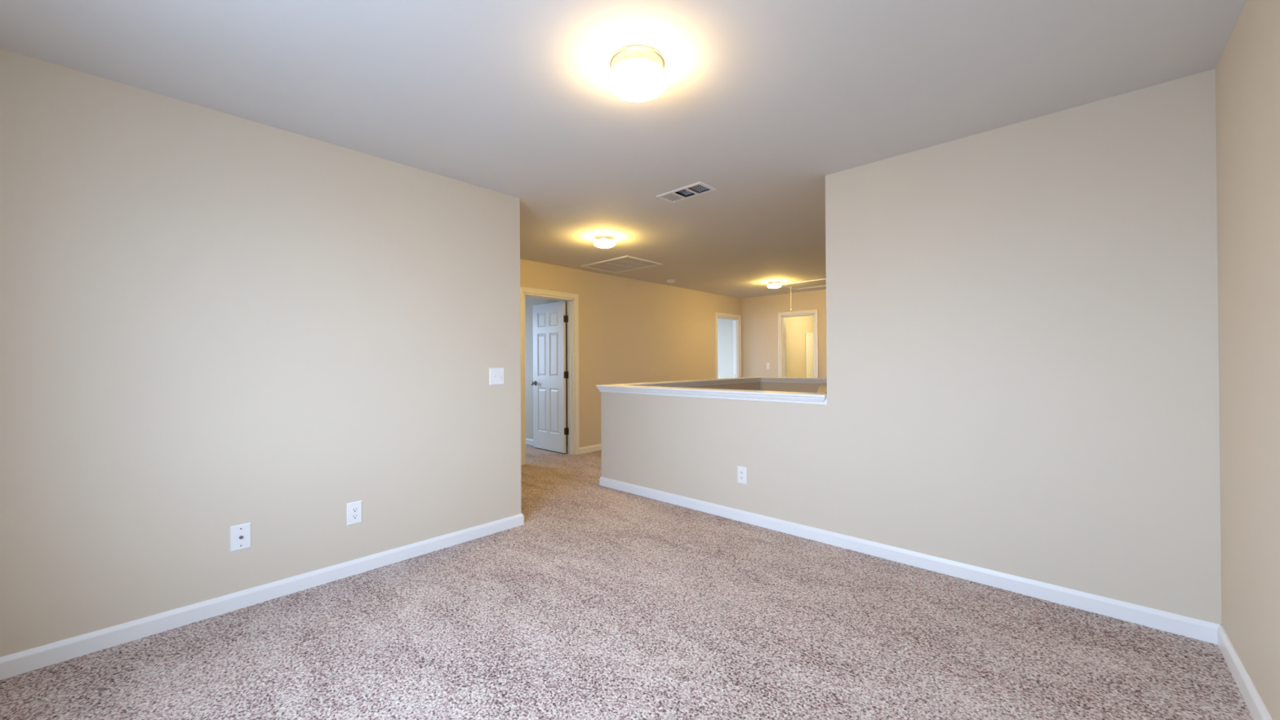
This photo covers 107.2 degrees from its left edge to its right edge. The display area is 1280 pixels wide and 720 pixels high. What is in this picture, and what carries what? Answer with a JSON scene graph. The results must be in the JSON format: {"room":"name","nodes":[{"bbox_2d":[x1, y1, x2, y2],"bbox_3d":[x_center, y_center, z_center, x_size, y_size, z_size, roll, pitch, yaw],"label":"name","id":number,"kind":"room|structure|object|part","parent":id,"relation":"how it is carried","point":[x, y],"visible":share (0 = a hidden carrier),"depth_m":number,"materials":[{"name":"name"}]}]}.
{"room":"empty loft room","nodes":[
{"label":"empty loft room","id":0,"kind":"room"},
{"bbox_2d":[0,48,520,657],"bbox_3d":[-1.850,0.010,2.583,0.115,2.440,2.684,-1,0,43],"label":"wall","id":1,"kind":"structure","parent":0,"point":[212,322],"depth_m":2.28,"materials":[{"name":"beige paint"}]},
{"bbox_2d":[230,522,251,551],"bbox_3d":[-1.978,0.879,2.339,0.018,0.125,0.080,-1,0,43],"label":"outlet","id":2,"kind":"object","parent":1,"relation":"attached to","point":[240,535],"visible":1,"depth_m":2.34,"materials":[{"name":"white plastic"}]},
{"bbox_2d":[0,513,524,679],"bbox_3d":[-1.799,1.188,2.625,0.143,0.083,2.583,-1,0,43],"label":"baseboard","id":3,"kind":"structure","parent":1,"relation":"attached to","point":[33,659],"depth_m":2.28,"materials":[{"name":"white paint"}]},
{"bbox_2d":[346,500,362,525],"bbox_3d":[-1.638,0.879,2.709,0.010,0.127,0.078,-1,0,43],"label":"wall outlet","id":4,"kind":"object","parent":1,"relation":"attached to","point":[354,509],"visible":1,"depth_m":2.71,"materials":[{"name":"white plastic"}]},
{"bbox_2d":[351,513,358,519],"bbox_3d":[-1.636,0.898,2.707,0.004,0.027,0.033,-1,0,43],"label":"receptacle","id":5,"kind":"object","parent":4,"relation":"attached to","point":[354,516],"depth_m":2.71,"materials":[{"name":"white plastic"}]},
{"bbox_2d":[351,506,358,512],"bbox_3d":[-1.636,0.860,2.708,0.004,0.027,0.033,-1,0,43],"label":"receptacle","id":6,"kind":"object","parent":4,"relation":"attached to","point":[354,509],"depth_m":2.71,"materials":[{"name":"white plastic"}]},
{"bbox_2d":[488,367,504,385],"bbox_3d":[-1.019,0.116,3.375,0.019,0.122,0.118,-1,0,43],"label":"light switch","id":7,"kind":"object","parent":1,"relation":"attached to","point":[496,375],"visible":1,"depth_m":3.38,"materials":[{"name":"white plastic"}]},
{"bbox_2d":[524,296,568,445],"bbox_3d":[-1.780,0.030,7.188,2.500,2.440,0.115,-1,0,43],"label":"wall","id":8,"kind":"structure","parent":0,"point":[530,302],"depth_m":6.96,"materials":[{"name":"beige paint"}]},
{"bbox_2d":[0,0,1247,298],"bbox_3d":[1.000,-1.270,6.298,8.199,0.120,12.008,-1,0,43],"label":"ceiling","id":9,"kind":"structure","parent":0,"point":[762,101],"depth_m":2.07,"materials":[{"name":"paint"}]},
{"bbox_2d":[594,234,614,248],"bbox_3d":[-0.349,-1.159,4.635,0.207,0.102,0.207,-1,0,43],"label":"ceiling light","id":10,"kind":"object","parent":9,"relation":"attached to","point":[602,241],"visible":1,"depth_m":4.56,"materials":[{"name":"white glass"}]},
{"bbox_3d":[-0.349,-1.138,4.635,0.207,0.060,0.207,-1,0,43],"label":"glass globe","id":11,"kind":"part","parent":10,"relation":"part of","materials":[{"name":"white glass"}]},
{"bbox_2d":[581,255,662,273],"bbox_3d":[-0.235,-1.198,5.967,0.835,0.014,0.640,-1,0,43],"label":"ceiling vent","id":12,"kind":"object","parent":9,"relation":"in","point":[627,263],"visible":1,"depth_m":5.93,"materials":[{"name":"metal"}]},
{"bbox_2d":[607,44,666,102],"bbox_3d":[-0.011,-1.163,1.944,0.246,0.121,0.246,-1,0,43],"label":"ceiling light","id":13,"kind":"object","parent":9,"relation":"attached to","point":[637,73],"visible":1,"depth_m":1.87,"materials":[{"name":"white glass"}]},
{"bbox_2d":[666,279,675,283],"bbox_3d":[0.467,-1.184,7.111,0.138,0.038,0.138,-1,0,43],"label":"smoke detector","id":14,"kind":"object","parent":9,"relation":"attached to","point":[669,281],"visible":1,"depth_m":7.07,"materials":[{"name":"white plastic"}]},
{"bbox_2d":[655,181,715,203],"bbox_3d":[0.331,-1.264,3.438,0.408,0.148,0.202,-1,0,43],"label":"ceiling vent","id":15,"kind":"object","parent":9,"relation":"in","point":[678,194],"visible":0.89,"depth_m":3.45,"materials":[{"name":"metal"}]},
{"bbox_2d":[767,280,781,288],"bbox_3d":[2.076,-1.161,7.288,0.207,0.102,0.207,-1,0,43],"label":"ceiling light","id":16,"kind":"object","parent":9,"relation":"attached to","point":[771,284],"visible":1,"depth_m":7.22,"materials":[{"name":"white glass"}]},
{"bbox_3d":[2.076,-1.140,7.288,0.207,0.060,0.207,-1,0,43],"label":"glass globe","id":17,"kind":"part","parent":16,"relation":"part of","materials":[{"name":"white glass"}]},
{"bbox_2d":[781,278,826,310],"bbox_3d":[3.161,-1.019,7.125,1.980,0.400,0.665,-1,0,43],"label":"attic hatch","id":18,"kind":"object","parent":9,"relation":"hanging from","point":[818,282],"visible":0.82,"depth_m":7.56,"materials":[{"name":"white paint"}]},
{"bbox_3d":[3.160,-1.211,7.126,1.980,0.016,0.665,-1,0,43],"label":"hatch trim","id":19,"kind":"part","parent":18,"relation":"part of","materials":[{"name":"white paint"}]},
{"bbox_3d":[3.160,-1.216,7.126,1.872,0.004,0.557,-1,0,43],"label":"hatch panel","id":20,"kind":"part","parent":18,"relation":"part of","materials":[{"name":"paint"}]},
{"bbox_2d":[0,444,1253,719],"bbox_3d":[0.000,1.355,5.124,8.099,0.250,8.923,-1,0,43],"label":"floor","id":21,"kind":"structure","parent":0,"point":[606,603],"depth_m":2.01,"materials":[{"name":"carpet"}]},
{"bbox_2d":[520,258,741,447],"bbox_3d":[-1.065,0.021,6.037,0.115,2.440,8.808,-1,0,43],"label":"wall","id":22,"kind":"structure","parent":0,"point":[631,331],"depth_m":6.92,"materials":[{"name":"beige paint"}]},
{"bbox_2d":[525,438,568,452],"bbox_3d":[-2.762,1.209,6.122,2.500,0.083,2.785,-1,0,43],"label":"baseboard","id":23,"kind":"structure","parent":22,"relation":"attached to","point":[530,442],"depth_m":6.94,"materials":[{"name":"white paint"}]},
{"bbox_2d":[520,286,579,465],"bbox_3d":[-1.420,0.190,6.171,0.855,2.106,0.892,-1,0,43],"label":"door","id":24,"kind":"structure","parent":22,"relation":"in","point":[549,320],"depth_m":6.28,"materials":[{"name":"white paint"}]},
{"bbox_3d":[-1.495,0.327,6.625,0.066,0.066,0.068,-1,0,43],"label":"knob","id":25,"kind":"part","parent":24,"relation":"part of","materials":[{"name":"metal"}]},
{"bbox_2d":[579,444,601,453],"bbox_3d":[0.278,1.197,7.370,0.014,0.083,3.183,-1,0,43],"label":"baseboard","id":26,"kind":"structure","parent":22,"relation":"attached to","point":[594,447],"depth_m":6.35,"materials":[{"name":"white paint"}]},
{"bbox_2d":[715,311,741,378],"bbox_3d":[1.362,0.186,8.860,1.366,2.106,0.611,0,0,-16],"label":"door frame","id":27,"kind":"structure","parent":22,"relation":"in","point":[737,321],"depth_m":9.15,"materials":[{"name":"white paint"}]},
{"bbox_2d":[600,391,827,530],"bbox_3d":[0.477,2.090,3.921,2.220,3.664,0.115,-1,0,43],"label":"half wall","id":28,"kind":"structure","parent":0,"point":[692,447],"depth_m":3.68,"materials":[{"name":"beige paint"}]},
{"bbox_2d":[737,466,746,484],"bbox_3d":[0.769,0.869,3.563,0.078,0.127,0.010,-1,0,43],"label":"wall outlet","id":29,"kind":"object","parent":28,"relation":"attached to","point":[741,471],"visible":1,"depth_m":3.56,"materials":[{"name":"white plastic"}]},
{"bbox_2d":[682,382,759,390],"bbox_3d":[0.712,2.097,5.716,0.115,3.664,2.831,-1,0,43],"label":"wall","id":30,"kind":"structure","parent":0,"point":[753,385],"depth_m":6.26,"materials":[{"name":"beige paint"}]},
{"bbox_2d":[595,376,826,404],"bbox_3d":[1.459,0.271,5.018,2.254,0.067,3.129,-1,0,43],"label":"trim","id":31,"kind":"structure","parent":30,"relation":"on","point":[663,388],"depth_m":4.04,"materials":[{"name":"white paint"}]},
{"bbox_2d":[717,318,733,378],"bbox_3d":[1.325,0.027,10.602,2.615,2.440,0.115,-1,0,43],"label":"wall","id":32,"kind":"structure","parent":0,"point":[725,326],"depth_m":10.06,"materials":[{"name":"beige paint"}]},
{"bbox_2d":[741,288,826,377],"bbox_3d":[3.350,0.004,8.020,3.869,2.440,0.115,-1,0,43],"label":"wall","id":33,"kind":"structure","parent":0,"point":[759,314],"depth_m":8.81,"materials":[{"name":"beige paint"}]},
{"bbox_2d":[766,362,770,368],"bbox_3d":[2.397,0.111,8.818,0.074,0.122,0.019,-1,0,43],"label":"light switch","id":34,"kind":"object","parent":33,"relation":"attached to","point":[768,364],"visible":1,"depth_m":8.82,"materials":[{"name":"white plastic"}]},
{"bbox_2d":[777,309,818,377],"bbox_3d":[3.088,0.175,8.648,0.821,2.106,0.711,-1,0,43],"label":"door frame","id":35,"kind":"structure","parent":33,"relation":"in","point":[781,319],"depth_m":8.62,"materials":[{"name":"white paint"}]},
{"bbox_2d":[760,382,820,392],"bbox_3d":[2.083,2.092,6.452,1.115,3.664,0.115,-1,0,43],"label":"wall","id":36,"kind":"structure","parent":0,"point":[765,386],"depth_m":6.42,"materials":[{"name":"beige paint"}]},
{"bbox_2d":[786,315,813,377],"bbox_3d":[3.509,0.011,9.859,0.115,2.440,2.792,-1,0,43],"label":"wall","id":37,"kind":"structure","parent":0,"point":[797,327],"depth_m":9.35,"materials":[{"name":"beige paint"}]},
{"bbox_2d":[817,382,826,393],"bbox_3d":[1.853,2.104,5.473,0.115,3.634,1.630,-1,0,43],"label":"wall","id":38,"kind":"structure","parent":0,"point":[823,387],"depth_m":6.01,"materials":[{"name":"beige paint"}]},
{"bbox_2d":[825,68,1222,624],"bbox_3d":[1.926,-0.012,2.568,1.774,2.440,0.115,-1,0,43],"label":"wall","id":39,"kind":"structure","parent":0,"point":[1022,335],"depth_m":2.38,"materials":[{"name":"beige paint"}]},
{"bbox_2d":[599,476,1222,644],"bbox_3d":[2.079,1.174,4.441,3.894,0.083,3.089,-1,0,43],"label":"baseboard","id":40,"kind":"structure","parent":39,"relation":"attached to","point":[1202,630],"depth_m":2.59,"materials":[{"name":"white paint"}]},
{"bbox_2d":[1215,0,1279,719],"bbox_3d":[1.181,-0.017,0.552,0.115,2.440,3.849,-1,0,43],"label":"wall","id":41,"kind":"structure","parent":0,"point":[1247,70],"depth_m":1.62,"materials":[{"name":"beige paint"}]},
{"bbox_2d":[1217,625,1272,719],"bbox_3d":[1.180,1.162,0.633,0.014,0.083,3.734,-1,0,43],"label":"baseboard","id":42,"kind":"structure","parent":41,"relation":"attached to","point":[1258,710],"depth_m":1.70,"materials":[{"name":"white paint"}]},
{"bbox_3d":[3.028,1.361,10.310,5.254,0.250,2.792,-1,0,43],"label":"floor","id":43,"kind":"structure","parent":0,"visible":0},
{"bbox_2d":[805,332,813,377],"bbox_3d":[4.183,0.333,9.938,0.750,1.790,1.540,-1,0,43],"label":"tub surround","id":44,"kind":"object","parent":43,"relation":"on","point":[809,336],"visible":0.02,"depth_m":9.72,"materials":[{"name":"white plastic"}]}
]}

